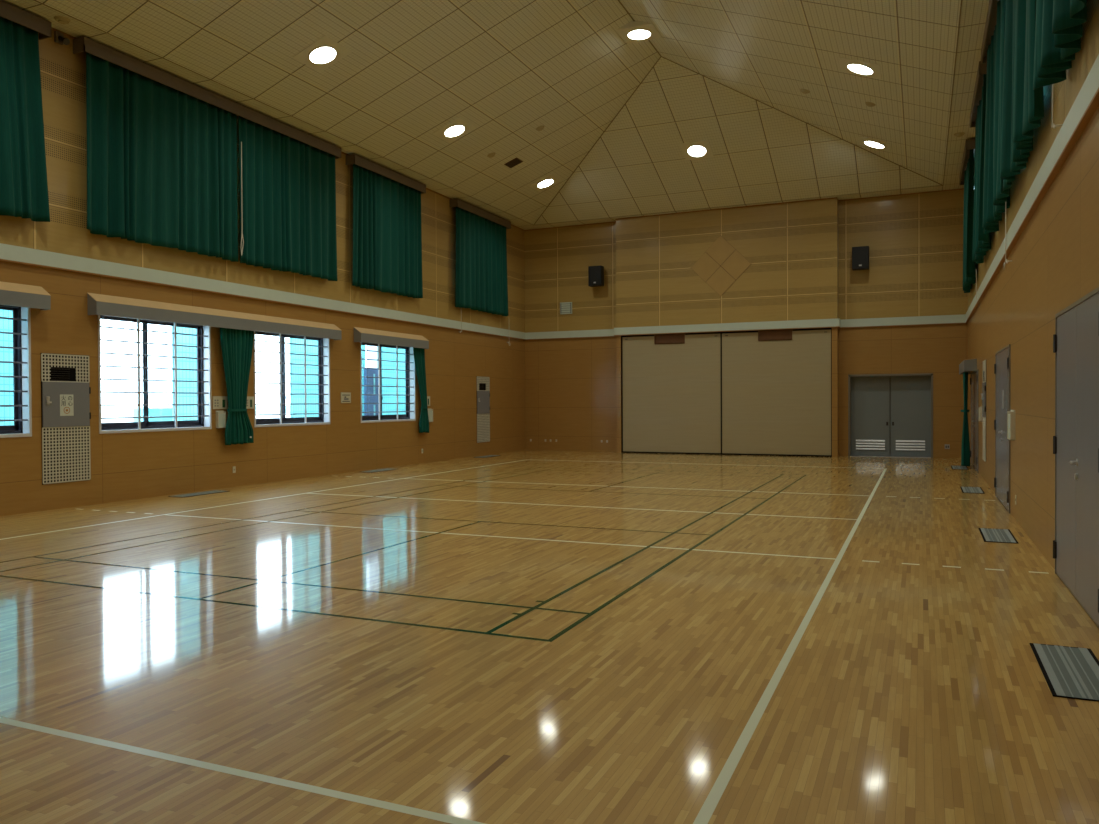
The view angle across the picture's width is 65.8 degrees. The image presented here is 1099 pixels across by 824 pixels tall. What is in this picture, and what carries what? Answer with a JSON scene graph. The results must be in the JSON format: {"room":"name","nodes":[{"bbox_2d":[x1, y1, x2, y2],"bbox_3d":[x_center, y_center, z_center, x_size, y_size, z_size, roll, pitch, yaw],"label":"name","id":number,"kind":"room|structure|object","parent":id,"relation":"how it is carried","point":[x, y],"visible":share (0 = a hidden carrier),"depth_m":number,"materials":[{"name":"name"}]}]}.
{"room":"community hall","nodes":[
{"label":"community hall","id":0,"kind":"room"},
{"bbox_2d":[0,30,525,515],"bbox_3d":[-6.219,-2.156,15.498,0.280,7.120,26.390,0,1,24],"label":"wall","id":1,"kind":"structure","parent":0,"point":[132,465],"depth_m":15.80,"materials":[{"name":"brown wood"}]},
{"bbox_2d":[0,305,31,437],"bbox_3d":[-8.052,-0.591,11.251,0.252,1.920,2.290,0,1,24],"label":"window","id":2,"kind":"structure","parent":1,"relation":"in","point":[22,427],"depth_m":12.24,"materials":[{"name":"metal"}]},
{"bbox_2d":[0,281,50,309],"bbox_3d":[-7.887,-1.639,11.093,0.200,0.348,2.778,0,1,24],"label":"pelmet","id":3,"kind":"object","parent":1,"relation":"attached to","point":[11,294],"visible":1,"depth_m":12.00,"materials":[{"name":"beige wood"}]},
{"bbox_2d":[0,0,51,39],"bbox_3d":[-7.837,-5.514,11.142,0.247,0.215,2.600,0,1,24],"label":"pelmet","id":4,"kind":"object","parent":1,"relation":"attached to","point":[10,12],"visible":1,"depth_m":11.95,"materials":[{"name":"wood"}]},
{"bbox_2d":[0,16,49,221],"bbox_3d":[-7.801,-4.097,11.190,0.169,2.789,2.480,0,1,24],"label":"curtain","id":5,"kind":"object","parent":4,"relation":"hanging from","point":[23,169],"visible":0.99,"depth_m":11.96,"materials":[{"name":"fabric"}]},
{"bbox_2d":[54,31,69,44],"bbox_3d":[-7.219,-5.541,12.597,0.217,0.211,0.120,0,1,24],"label":"fitting","id":6,"kind":"object","parent":1,"relation":"attached to","point":[59,38],"visible":1,"depth_m":12.58,"materials":[{"name":"metal"}]},
{"bbox_2d":[41,353,90,484],"bbox_3d":[-7.243,0.095,12.753,0.052,1.925,0.787,0,1,24],"label":"wall panel","id":7,"kind":"object","parent":1,"relation":"attached to","point":[66,457],"visible":1,"depth_m":12.73,"materials":[{"name":"metal"}]},
{"bbox_2d":[41,353,89,382],"bbox_3d":[-7.258,-0.653,12.748,0.008,0.419,0.779,0,1,24],"label":"grille","id":8,"kind":"object","parent":7,"relation":"attached to","point":[55,368],"depth_m":12.73,"materials":[{"name":"metal"}]},
{"bbox_2d":[42,426,90,483],"bbox_3d":[-7.251,0.635,12.763,0.008,0.834,0.779,0,1,24],"label":"grille","id":9,"kind":"object","parent":7,"relation":"attached to","point":[66,457],"depth_m":12.74,"materials":[{"name":"metal"}]},
{"bbox_2d":[60,394,73,415],"bbox_3d":[-7.244,-0.103,12.744,0.003,0.320,0.220,0,1,24],"label":"paper notice","id":10,"kind":"object","parent":7,"relation":"attached to","point":[66,401],"visible":1,"depth_m":12.74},
{"bbox_2d":[98,315,211,433],"bbox_3d":[-6.691,-0.635,14.356,0.252,1.920,2.290,0,1,24],"label":"window","id":11,"kind":"structure","parent":1,"relation":"in","point":[204,403],"depth_m":14.49,"materials":[{"name":"metal"}]},
{"bbox_2d":[73,36,340,158],"bbox_3d":[-5.866,-5.577,15.639,0.247,0.215,6.180,0,1,24],"label":"pelmet","id":12,"kind":"object","parent":1,"relation":"attached to","point":[81,44],"visible":0.93,"depth_m":14.70,"materials":[{"name":"wood"}]},
{"bbox_2d":[86,52,237,261],"bbox_3d":[-6.442,-4.144,14.309,0.204,2.784,3.187,0,1,24],"label":"curtain","id":13,"kind":"object","parent":12,"relation":"hanging from","point":[162,159],"visible":1,"depth_m":14.15,"materials":[{"name":"fabric"}]},
{"bbox_2d":[238,116,336,280],"bbox_3d":[-5.217,-4.186,17.088,0.170,2.778,2.841,0,1,24],"label":"curtain","id":14,"kind":"object","parent":12,"relation":"hanging from","point":[289,184],"visible":0.99,"depth_m":16.96,"materials":[{"name":"fabric"}]},
{"bbox_2d":[240,142,243,255],"bbox_3d":[-5.702,-3.951,15.727,0.068,2.101,0.025,-1,1,-45],"label":"string","id":15,"kind":"object","parent":14,"relation":"hanging from","point":[241,142],"visible":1,"depth_m":15.72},
{"bbox_2d":[87,293,341,339],"bbox_3d":[-5.826,-1.705,15.796,0.200,0.348,6.008,0,1,24],"label":"box","id":16,"kind":"object","parent":1,"relation":"attached to","point":[98,304],"visible":1,"depth_m":14.99,"materials":[{"name":"beige wood"}]},
{"bbox_2d":[220,328,253,444],"bbox_3d":[-5.799,-0.481,15.802,0.137,2.181,0.881,0,1,22],"label":"curtain","id":17,"kind":"object","parent":16,"relation":"hanging from","point":[236,344],"visible":1,"depth_m":15.80,"materials":[{"name":"fabric"}]},
{"bbox_2d":[213,396,226,408],"bbox_3d":[-6.030,-0.170,15.547,0.026,0.235,0.340,0,1,24],"label":"switch panel","id":18,"kind":"object","parent":1,"relation":"attached to","point":[219,402],"visible":1,"depth_m":15.54,"materials":[{"name":"beige plastic"}]},
{"bbox_2d":[216,410,225,427],"bbox_3d":[-6.013,0.133,15.533,0.070,0.320,0.180,0,1,24],"label":"handset mount","id":19,"kind":"object","parent":1,"relation":"attached to","point":[220,415],"visible":1,"depth_m":15.52,"materials":[{"name":"beige plastic"}]},
{"bbox_2d":[246,396,253,408],"bbox_3d":[-5.731,-0.179,16.229,0.026,0.235,0.230,0,1,24],"label":"switch panel","id":20,"kind":"object","parent":1,"relation":"attached to","point":[250,399],"visible":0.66,"depth_m":16.24,"materials":[{"name":"beige plastic"}]},
{"bbox_2d":[0,243,525,339],"bbox_3d":[-6.071,-2.278,15.431,0.065,0.235,26.390,0,1,24],"label":"trim","id":21,"kind":"structure","parent":1,"relation":"attached to","point":[8,253],"depth_m":15.32,"materials":[{"name":"white wood"}]},
{"bbox_2d":[253,331,329,426],"bbox_3d":[-5.339,-0.678,17.442,0.252,1.920,2.290,0,1,24],"label":"window","id":22,"kind":"structure","parent":1,"relation":"in","point":[323,345],"depth_m":17.65,"materials":[{"name":"metal"}]},
{"bbox_2d":[341,392,350,402],"bbox_3d":[-4.542,-0.317,18.943,0.027,0.235,0.340,0,1,24],"label":"switch panel","id":23,"kind":"object","parent":1,"relation":"attached to","point":[345,397],"visible":1,"depth_m":18.91,"materials":[{"name":"beige plastic"}]},
{"bbox_2d":[346,154,425,193],"bbox_3d":[-3.844,-5.642,20.255,0.247,0.215,2.960,0,1,24],"label":"pelmet","id":24,"kind":"object","parent":1,"relation":"attached to","point":[352,158],"visible":0.89,"depth_m":19.89,"materials":[{"name":"wood"}]},
{"bbox_2d":[352,164,422,298],"bbox_3d":[-3.852,-4.225,20.230,0.182,2.788,2.850,0,1,24],"label":"curtain","id":25,"kind":"object","parent":24,"relation":"hanging from","point":[387,230],"visible":0.99,"depth_m":20.13,"materials":[{"name":"fabric"}]},
{"bbox_2d":[360,342,415,422],"bbox_3d":[-3.976,-0.722,20.552,0.252,1.920,2.300,0,1,24],"label":"window","id":26,"kind":"structure","parent":1,"relation":"in","point":[410,415],"depth_m":20.85,"materials":[{"name":"metal"}]},
{"bbox_2d":[354,327,428,348],"bbox_3d":[-3.764,-1.772,20.504,0.200,0.348,2.888,0,1,24],"label":"pelmet","id":27,"kind":"object","parent":1,"relation":"attached to","point":[365,335],"visible":0.99,"depth_m":20.24,"materials":[{"name":"beige wood"}]},
{"bbox_2d":[413,347,428,432],"bbox_3d":[-3.282,-0.555,21.617,0.092,2.196,0.716,0,1,24],"label":"curtain","id":28,"kind":"object","parent":27,"relation":"hanging from","point":[419,353],"visible":1,"depth_m":21.66,"materials":[{"name":"fabric"}]},
{"bbox_2d":[428,409,432,421],"bbox_3d":[-3.127,0.085,22.118,0.070,0.350,0.260,0,1,24],"label":"switch panel","id":29,"kind":"object","parent":1,"relation":"attached to","point":[430,411],"visible":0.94,"depth_m":22.15,"materials":[{"name":"beige plastic"}]},
{"bbox_2d":[449,199,510,228],"bbox_3d":[-1.954,-5.703,24.569,0.247,0.215,3.280,0,1,24],"label":"pelmet","id":30,"kind":"object","parent":1,"relation":"attached to","point":[459,203],"visible":0.89,"depth_m":24.17,"materials":[{"name":"wood"}]},
{"bbox_2d":[455,207,508,315],"bbox_3d":[-1.949,-4.285,24.559,0.164,2.790,3.170,0,1,24],"label":"curtain","id":31,"kind":"object","parent":30,"relation":"hanging from","point":[481,284],"visible":0.98,"depth_m":24.49,"materials":[{"name":"fabric"}]},
{"bbox_2d":[476,376,489,442],"bbox_3d":[-1.925,-0.076,24.888,0.052,1.925,0.787,0,1,24],"label":"wall panel","id":32,"kind":"object","parent":1,"relation":"attached to","point":[482,383],"visible":1,"depth_m":24.88,"materials":[{"name":"metal"}]},
{"bbox_2d":[477,376,489,390],"bbox_3d":[-1.941,-0.824,24.883,0.008,0.419,0.779,0,1,24],"label":"grille","id":33,"kind":"object","parent":32,"relation":"attached to","point":[483,383],"depth_m":24.89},
{"bbox_2d":[477,414,489,442],"bbox_3d":[-1.934,0.464,24.898,0.008,0.834,0.779,0,1,24],"label":"grille","id":34,"kind":"object","parent":32,"relation":"attached to","point":[483,420],"depth_m":24.90,"materials":[{"name":"metal"}]},
{"bbox_2d":[52,28,963,230],"bbox_3d":[-0.207,-5.701,12.814,12.887,0.030,26.390,0,1,24],"label":"trim","id":35,"kind":"structure","parent":1,"relation":"attached to","point":[53,29],"depth_m":23.82,"materials":[{"name":"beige wood"}]},
{"bbox_2d":[2,0,988,229],"bbox_3d":[-0.213,-6.791,12.801,13.487,2.150,26.990,0,1,24],"label":"ceiling","id":36,"kind":"structure","parent":0,"point":[509,69],"depth_m":17.35,"materials":[{"name":"tile"}]},
{"bbox_2d":[54,16,70,23],"bbox_3d":[-7.036,-5.648,12.264,0.220,0.050,0.220,0,1,24],"label":"smoke detector","id":37,"kind":"object","parent":36,"relation":"attached to","point":[61,19],"visible":1,"depth_m":12.22,"materials":[{"name":"plastic"}]},
{"bbox_2d":[293,35,351,72],"bbox_3d":[-3.988,-6.289,14.915,0.704,0.282,0.740,0,1,24],"label":"recessed light","id":38,"kind":"object","parent":36,"relation":"in","point":[324,52],"visible":1,"depth_m":14.88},
{"bbox_2d":[310,47,335,63],"bbox_3d":[-3.981,-6.269,14.912,0.464,0.014,0.464,-22,-8,22],"label":"diffuser","id":39,"kind":"object","parent":38,"relation":"attached to","point":[318,55],"depth_m":14.91,"materials":[{"name":"plastic"}]},
{"bbox_2d":[432,117,475,142],"bbox_3d":[-2.146,-6.348,19.119,0.704,0.282,0.740,0,1,24],"label":"recessed light","id":40,"kind":"object","parent":36,"relation":"in","point":[458,127],"visible":1,"depth_m":19.08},
{"bbox_2d":[445,126,463,136],"bbox_3d":[-2.139,-6.328,19.116,0.464,0.014,0.464,-22,-8,22],"label":"diffuser","id":41,"kind":"object","parent":40,"relation":"attached to","point":[450,131],"depth_m":19.12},
{"bbox_2d":[34,0,961,224],"bbox_3d":[-0.212,-6.792,12.806,11.709,2.183,25.223,0,1,24],"label":"trim","id":42,"kind":"structure","parent":36,"relation":"attached to","point":[34,0],"depth_m":19.62,"materials":[{"name":"wood"}]},
{"bbox_2d":[504,157,522,167],"bbox_3d":[-0.921,-6.394,21.803,0.361,0.142,0.380,0,1,24],"label":"ceiling vent","id":43,"kind":"object","parent":36,"relation":"in","point":[516,161],"visible":1,"depth_m":21.78,"materials":[{"name":"brown metal"}]},
{"bbox_2d":[536,125,543,130],"bbox_3d":[-0.224,-6.814,20.410,0.205,0.102,0.218,0,1,31],"label":"smoke detector","id":44,"kind":"object","parent":36,"relation":"attached to","point":[540,128],"visible":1,"depth_m":20.36,"materials":[{"name":"plastic"}]},
{"bbox_2d":[529,174,561,191],"bbox_3d":[-0.119,-6.413,23.744,0.704,0.282,0.740,0,1,24],"label":"recessed light","id":45,"kind":"object","parent":36,"relation":"in","point":[551,179],"visible":1,"depth_m":23.70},
{"bbox_2d":[538,179,552,187],"bbox_3d":[-0.112,-6.394,23.741,0.464,0.014,0.464,-22,-8,22],"label":"diffuser","id":46,"kind":"object","parent":45,"relation":"attached to","point":[544,183],"depth_m":23.72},
{"bbox_2d":[617,21,660,43],"bbox_3d":[1.850,-7.839,17.511,0.740,0.126,0.740,0,1,24],"label":"recessed light","id":47,"kind":"object","parent":36,"relation":"in","point":[635,31],"visible":1,"depth_m":17.41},
{"bbox_2d":[628,30,649,39],"bbox_3d":[1.851,-7.787,17.511,0.464,0.014,0.464,0,1,24],"label":"diffuser","id":48,"kind":"object","parent":47,"relation":"attached to","point":[632,34],"depth_m":17.50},
{"bbox_2d":[680,140,713,160],"bbox_3d":[3.823,-6.785,22.014,0.740,0.282,0.704,0,1,24],"label":"recessed light","id":49,"kind":"object","parent":36,"relation":"in","point":[695,150],"visible":1,"depth_m":21.98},
{"bbox_2d":[688,146,705,156],"bbox_3d":[3.821,-6.765,22.007,0.464,0.014,0.464,0,-19,24],"label":"diffuser","id":50,"kind":"object","parent":49,"relation":"attached to","point":[693,151],"depth_m":22.02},
{"bbox_2d":[800,89,809,93],"bbox_3d":[5.431,-6.815,18.042,0.205,0.102,0.218,0,1,31],"label":"smoke detector","id":51,"kind":"object","parent":36,"relation":"attached to","point":[805,91],"visible":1,"depth_m":18.00,"materials":[{"name":"plastic"}]},
{"bbox_2d":[839,57,881,79],"bbox_3d":[5.742,-6.348,15.663,0.704,0.282,0.740,0,1,24],"label":"recessed light","id":52,"kind":"object","parent":36,"relation":"in","point":[852,66],"visible":1,"depth_m":15.61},
{"bbox_2d":[848,64,872,73],"bbox_3d":[5.735,-6.329,15.666,0.464,0.014,0.464,22,9,22],"label":"diffuser","id":53,"kind":"object","parent":52,"relation":"attached to","point":[855,68],"depth_m":15.64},
{"bbox_2d":[865,102,875,106],"bbox_3d":[6.608,-6.336,17.489,0.205,0.102,0.218,0,1,31],"label":"smoke detector","id":54,"kind":"object","parent":36,"relation":"attached to","point":[869,104],"visible":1,"depth_m":17.44,"materials":[{"name":"plastic"}]},
{"bbox_2d":[858,136,890,151],"bbox_3d":[7.768,-6.414,20.288,0.704,0.282,0.740,0,1,24],"label":"recessed light","id":55,"kind":"object","parent":36,"relation":"in","point":[864,141],"visible":1,"depth_m":20.23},
{"bbox_2d":[865,141,883,147],"bbox_3d":[7.761,-6.394,20.291,0.464,0.014,0.464,22,9,22],"label":"diffuser","id":56,"kind":"object","parent":55,"relation":"attached to","point":[875,144],"depth_m":20.25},
{"bbox_2d":[954,132,964,136],"bbox_3d":[8.572,-5.794,17.761,0.220,0.050,0.220,0,1,24],"label":"smoke detector","id":57,"kind":"object","parent":36,"relation":"attached to","point":[959,134],"visible":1,"depth_m":17.71,"materials":[{"name":"plastic"}]},
{"bbox_2d":[0,450,1098,823],"bbox_3d":[-0.130,1.502,12.991,13.487,0.201,27.190,0,1,24],"label":"floor","id":58,"kind":"structure","parent":0,"point":[524,636],"depth_m":5.30,"materials":[{"name":"brown wood"}]},
{"bbox_2d":[168,490,227,496],"bbox_3d":[-6.032,1.409,14.653,0.330,0.007,1.050,0,1,24],"label":"floor vent","id":59,"kind":"object","parent":58,"relation":"in","point":[213,491],"visible":1,"depth_m":14.64,"materials":[{"name":"metal"}]},
{"bbox_2d":[362,468,394,471],"bbox_3d":[-3.906,1.340,19.507,0.330,0.007,1.050,0,1,24],"label":"floor vent","id":60,"kind":"object","parent":58,"relation":"in","point":[386,469],"visible":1,"depth_m":19.44,"materials":[{"name":"metal"}]},
{"bbox_2d":[475,455,500,457],"bbox_3d":[-1.779,1.272,24.361,0.330,0.007,1.050,0,1,24],"label":"floor vent","id":61,"kind":"object","parent":58,"relation":"in","point":[487,455],"visible":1,"depth_m":24.26,"materials":[{"name":"metal"}]},
{"bbox_2d":[951,466,968,469],"bbox_3d":[9.396,1.272,19.465,0.330,0.007,1.050,0,1,24],"label":"floor vent","id":62,"kind":"object","parent":58,"relation":"in","point":[952,467],"visible":0.92,"depth_m":19.44,"materials":[{"name":"metal"}]},
{"bbox_2d":[960,487,984,493],"bbox_3d":[7.269,1.340,14.611,0.330,0.007,1.050,0,1,24],"label":"floor vent","id":63,"kind":"object","parent":58,"relation":"in","point":[964,489],"visible":1,"depth_m":14.51,"materials":[{"name":"metal"}]},
{"bbox_2d":[978,528,1017,542],"bbox_3d":[5.122,1.409,9.711,0.330,0.007,1.050,0,1,24],"label":"floor vent","id":64,"kind":"object","parent":58,"relation":"in","point":[988,535],"visible":1,"depth_m":9.67,"materials":[{"name":"metal"}]},
{"bbox_2d":[1029,643,1098,701],"bbox_3d":[2.995,1.477,4.857,0.330,0.007,1.050,0,1,24],"label":"floor vent","id":65,"kind":"object","parent":58,"relation":"in","point":[1068,672],"visible":1,"depth_m":4.85,"materials":[{"name":"metal"}]},
{"bbox_2d":[524,222,616,451],"bbox_3d":[0.693,-2.326,26.874,3.250,7.120,0.001,0,1,24],"label":"wall","id":66,"kind":"structure","parent":0,"point":[570,383],"depth_m":26.88,"materials":[{"name":"brown wood"}]},
{"bbox_2d":[560,302,571,313],"bbox_3d":[0.524,-3.291,26.913,0.410,0.370,0.040,0,1,24],"label":"wall plate","id":67,"kind":"object","parent":66,"relation":"attached to","point":[565,307],"visible":1,"depth_m":26.89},
{"bbox_2d":[588,265,603,286],"bbox_3d":[1.468,-4.193,26.289,0.430,0.610,0.402,0,1,24],"label":"loudspeaker","id":68,"kind":"object","parent":66,"relation":"attached to","point":[595,273],"visible":1,"depth_m":26.12,"materials":[{"name":"black plastic"}]},
{"bbox_2d":[589,266,600,284],"bbox_3d":[1.390,-4.191,26.112,0.390,0.550,0.008,0,1,24],"label":"grille","id":69,"kind":"object","parent":68,"relation":"attached to","point":[594,271],"depth_m":26.10,"materials":[{"name":"black plastic"}]},
{"bbox_2d":[616,198,838,456],"bbox_3d":[5.042,-2.324,24.767,6.410,7.120,0.370,0,1,24],"label":"wall","id":70,"kind":"structure","parent":0,"point":[791,249],"depth_m":24.37,"materials":[{"name":"brown wood"}]},
{"bbox_2d":[622,333,721,454],"bbox_3d":[3.614,-0.540,25.298,3.027,3.555,0.128,0,1,24],"label":"door","id":71,"kind":"structure","parent":70,"relation":"in","point":[671,383],"depth_m":25.26,"materials":[{"name":"brown wood"}]},
{"bbox_2d":[691,235,750,295],"bbox_3d":[4.949,-4.226,24.567,1.770,1.770,0.019,0,1,24],"label":"diamond panel","id":72,"kind":"object","parent":70,"relation":"attached to","point":[721,265],"visible":1,"depth_m":24.55,"materials":[{"name":"brown wood"}]},
{"bbox_2d":[526,314,964,339],"bbox_3d":[5.022,-2.446,24.749,12.777,0.235,0.435,0,1,24],"label":"trim","id":73,"kind":"structure","parent":70,"relation":"attached to","point":[941,319],"depth_m":24.14,"materials":[{"name":"beige wood"}]},
{"bbox_2d":[721,329,831,456],"bbox_3d":[6.403,-0.540,24.076,3.051,3.555,0.128,0,1,24],"label":"door","id":74,"kind":"structure","parent":70,"relation":"in","point":[776,385],"depth_m":24.03,"materials":[{"name":"brown wood"}]},
{"bbox_2d":[838,190,967,458],"bbox_3d":[9.594,-2.328,23.149,3.227,7.120,0.320,0,1,24],"label":"wall","id":75,"kind":"structure","parent":0,"point":[914,241],"depth_m":22.91,"materials":[{"name":"brown wood"}]},
{"bbox_2d":[852,246,868,270],"bbox_3d":[8.507,-4.188,23.205,0.430,0.610,0.402,0,1,24],"label":"loudspeaker","id":76,"kind":"object","parent":75,"relation":"attached to","point":[860,255],"visible":1,"depth_m":23.02,"materials":[{"name":"black plastic"}]},
{"bbox_2d":[848,373,932,457],"bbox_3d":[9.332,0.097,23.269,2.150,2.270,0.292,0,1,24],"label":"door","id":77,"kind":"structure","parent":75,"relation":"in","point":[868,394],"depth_m":23.32,"materials":[{"name":"grey paint"}]},
{"bbox_2d":[968,0,1098,569],"bbox_3d":[5.841,-2.156,10.214,0.280,7.120,26.390,0,1,24],"label":"wall","id":78,"kind":"structure","parent":0,"point":[1054,264],"depth_m":8.66,"materials":[{"name":"brown wood"}]},
{"bbox_2d":[959,139,974,184],"bbox_3d":[9.618,-5.703,19.498,0.247,0.215,3.280,0,1,24],"label":"pelmet","id":79,"kind":"object","parent":78,"relation":"attached to","point":[969,143],"visible":0.64,"depth_m":18.90,"materials":[{"name":"wood"}]},
{"bbox_2d":[959,358,976,374],"bbox_3d":[9.820,-1.061,19.956,0.250,0.278,2.808,0,1,24],"label":"box","id":80,"kind":"object","parent":78,"relation":"attached to","point":[968,365],"visible":0.96,"depth_m":18.70,"materials":[{"name":"beige wood"}]},
{"bbox_2d":[961,372,969,465],"bbox_3d":[9.506,0.164,19.430,0.189,2.126,1.054,0,1,24],"label":"curtain","id":81,"kind":"object","parent":80,"relation":"hanging from","point":[965,447],"visible":1,"depth_m":19.05,"materials":[{"name":"fabric"}]},
{"bbox_2d":[963,149,975,292],"bbox_3d":[9.645,-4.287,19.509,0.265,2.788,3.128,0,1,24],"label":"curtain","id":82,"kind":"object","parent":78,"relation":"attached to","point":[969,266],"visible":0.91,"depth_m":18.21,"materials":[{"name":"fabric"}]},
{"bbox_2d":[970,369,978,472],"bbox_3d":[9.664,0.177,19.305,0.115,2.200,2.710,0,1,24],"label":"door","id":83,"kind":"structure","parent":78,"relation":"in","point":[974,380],"depth_m":18.85,"materials":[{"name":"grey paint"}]},
{"bbox_2d":[970,61,986,127],"bbox_3d":[7.728,-5.642,15.185,0.247,0.215,2.960,0,1,24],"label":"pelmet","id":84,"kind":"object","parent":78,"relation":"attached to","point":[982,68],"visible":0.55,"depth_m":14.92,"materials":[{"name":"wood"}]},
{"bbox_2d":[979,406,981,420],"bbox_3d":[8.683,0.038,17.112,0.050,0.300,0.250,0,1,24],"label":"handset mount","id":85,"kind":"object","parent":78,"relation":"attached to","point":[980,407],"visible":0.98,"depth_m":17.00,"materials":[{"name":"beige plastic"}]},
{"bbox_2d":[972,74,990,263],"bbox_3d":[7.731,-4.227,15.200,0.256,2.786,2.806,0,1,24],"label":"curtain","id":86,"kind":"object","parent":78,"relation":"attached to","point":[981,240],"visible":0.78,"depth_m":15.14,"materials":[{"name":"fabric"}]},
{"bbox_2d":[981,360,985,461],"bbox_3d":[8.324,-0.028,16.289,0.052,1.925,0.787,0,1,24],"label":"panel","id":87,"kind":"object","parent":78,"relation":"attached to","point":[983,394],"visible":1,"depth_m":16.13,"materials":[{"name":"metal"}]},
{"bbox_2d":[983,360,985,381],"bbox_3d":[8.332,-0.775,16.277,0.008,0.419,0.779,0,1,24],"label":"grille","id":88,"kind":"object","parent":87,"relation":"attached to","point":[984,362],"depth_m":16.14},
{"bbox_2d":[983,417,985,461],"bbox_3d":[8.338,0.512,16.292,0.008,0.834,0.779,0,1,24],"label":"grille","id":89,"kind":"object","parent":87,"relation":"attached to","point":[984,418],"depth_m":16.13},
{"bbox_2d":[981,0,998,63],"bbox_3d":[5.706,-5.577,10.569,0.247,0.215,6.180,0,1,24],"label":"pelmet","id":90,"kind":"object","parent":78,"relation":"attached to","point":[991,19],"visible":0.5,"depth_m":12.32,"materials":[{"name":"wood"}]},
{"bbox_2d":[983,0,1009,232],"bbox_3d":[6.338,-4.182,11.994,0.258,2.785,2.905,0,1,24],"label":"curtain","id":91,"kind":"object","parent":90,"relation":"hanging from","point":[994,197],"visible":0.76,"depth_m":12.19,"materials":[{"name":"fabric"}]},
{"bbox_2d":[994,344,1010,512],"bbox_3d":[6.744,0.216,12.641,0.115,2.310,2.320,0,1,24],"label":"door","id":92,"kind":"structure","parent":78,"relation":"in","point":[1002,366],"depth_m":12.57,"materials":[{"name":"grey paint"}]},
{"bbox_2d":[1004,202,1011,269],"bbox_3d":[6.151,-2.387,11.390,0.097,0.950,0.110,0,1,24],"label":"string","id":93,"kind":"object","parent":78,"relation":"hanging from","point":[1006,261],"visible":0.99,"depth_m":11.40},
{"bbox_2d":[1007,410,1015,439],"bbox_3d":[6.075,0.167,11.170,0.060,0.390,0.430,0,1,24],"label":"handset mount","id":94,"kind":"object","parent":78,"relation":"attached to","point":[1011,415],"visible":1,"depth_m":10.98,"materials":[{"name":"beige plastic"}]},
{"bbox_2d":[1000,0,1043,190],"bbox_3d":[5.110,-4.141,9.233,0.256,2.789,3.065,0,1,24],"label":"curtain","id":95,"kind":"object","parent":78,"relation":"attached to","point":[1022,106],"visible":0.97,"depth_m":8.64,"materials":[{"name":"fabric"}]},
{"bbox_2d":[965,55,1098,323],"bbox_3d":[5.691,-2.279,10.277,0.065,0.235,26.390,0,1,24],"label":"trim","id":96,"kind":"structure","parent":78,"relation":"attached to","point":[1086,103],"depth_m":7.65,"materials":[{"name":"beige wood"}]},
{"bbox_2d":[1051,84,1062,128],"bbox_3d":[4.369,-2.640,7.309,0.085,0.429,0.110,0,1,24],"label":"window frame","id":97,"kind":"structure","parent":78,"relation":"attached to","point":[1053,125],"depth_m":7.32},
{"bbox_2d":[1053,287,1098,627],"bbox_3d":[4.085,0.301,6.574,0.115,2.310,2.190,0,1,24],"label":"door","id":98,"kind":"structure","parent":78,"relation":"in","point":[1076,336],"depth_m":6.52,"materials":[{"name":"grey paint"}]},
{"bbox_3d":[3.735,-5.514,6.072,0.247,0.215,2.600,0,1,24],"label":"pelmet","id":99,"kind":"object","parent":78,"relation":"attached to","visible":0},
{"bbox_2d":[1033,0,1086,89],"bbox_3d":[3.736,-4.102,6.090,0.254,2.779,2.409,0,1,24],"label":"curtain","id":100,"kind":"object","parent":99,"relation":"hanging from","point":[1058,26],"visible":1,"depth_m":6.69,"materials":[{"name":"fabric"}]},
{"label":"outside","id":101,"kind":"structure","parent":0,"visible":0},
{"bbox_2d":[101,413,289,422],"bbox_3d":[-64.968,1.564,53.308,137.690,0.001,280.000,0,1,24],"label":"ground","id":102,"kind":"structure","parent":101,"point":[258,416],"depth_m":103.69,"materials":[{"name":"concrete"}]},
{"bbox_2d":[0,309,13,425],"bbox_3d":[-9.278,-0.481,11.408,0.060,4.500,6.040,0,1,24],"label":"mesh screen","id":103,"kind":"object","parent":102,"relation":"on","point":[6,325],"visible":0.02,"depth_m":13.22,"materials":[{"name":"teal metal"}]},
{"bbox_2d":[133,408,171,421],"bbox_3d":[-8.930,0.795,19.228,0.340,1.760,0.870,0,1,24],"label":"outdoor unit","id":104,"kind":"object","parent":102,"relation":"on","point":[152,411],"visible":0.24,"depth_m":19.06,"materials":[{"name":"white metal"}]},
{"bbox_2d":[171,326,197,420],"bbox_3d":[-6.810,-0.561,17.040,0.060,4.500,1.840,0,1,24],"label":"mesh screen","id":105,"kind":"object","parent":102,"relation":"on","point":[182,363],"visible":0.03,"depth_m":16.43,"materials":[{"name":"teal metal"}]},
{"bbox_2d":[101,405,289,416],"bbox_3d":[-72.232,0.145,111.092,1.996,1.550,220.050,0,1,24],"label":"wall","id":106,"kind":"structure","parent":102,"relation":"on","point":[120,411],"depth_m":128.62,"materials":[{"name":"white"}]},
{"bbox_2d":[289,338,365,417],"bbox_3d":[-5.291,-0.610,20.507,0.060,4.500,2.810,0,1,24],"label":"mesh screen","id":107,"kind":"object","parent":102,"relation":"on","point":[298,349],"visible":0.1,"depth_m":19.66,"materials":[{"name":"teal metal"}]},
{"bbox_2d":[364,369,378,415],"bbox_3d":[-4.548,0.247,21.771,0.085,2.750,0.560,0,1,24],"label":"tall cabinet","id":108,"kind":"object","parent":102,"relation":"on","point":[367,372],"visible":0.27,"depth_m":21.68,"materials":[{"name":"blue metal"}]},
{"bbox_2d":[366,345,377,367],"bbox_3d":[-4.598,-0.631,22.032,0.015,4.500,0.460,0,1,24],"label":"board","id":109,"kind":"object","parent":102,"relation":"on","point":[370,355],"visible":0.02,"depth_m":21.99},
{"bbox_2d":[377,346,405,414],"bbox_3d":[-3.278,-0.674,25.100,0.060,4.500,6.140,0,1,24],"label":"mesh screen","id":110,"kind":"object","parent":102,"relation":"on","point":[385,356],"visible":0.04,"depth_m":22.86,"materials":[{"name":"teal metal"}]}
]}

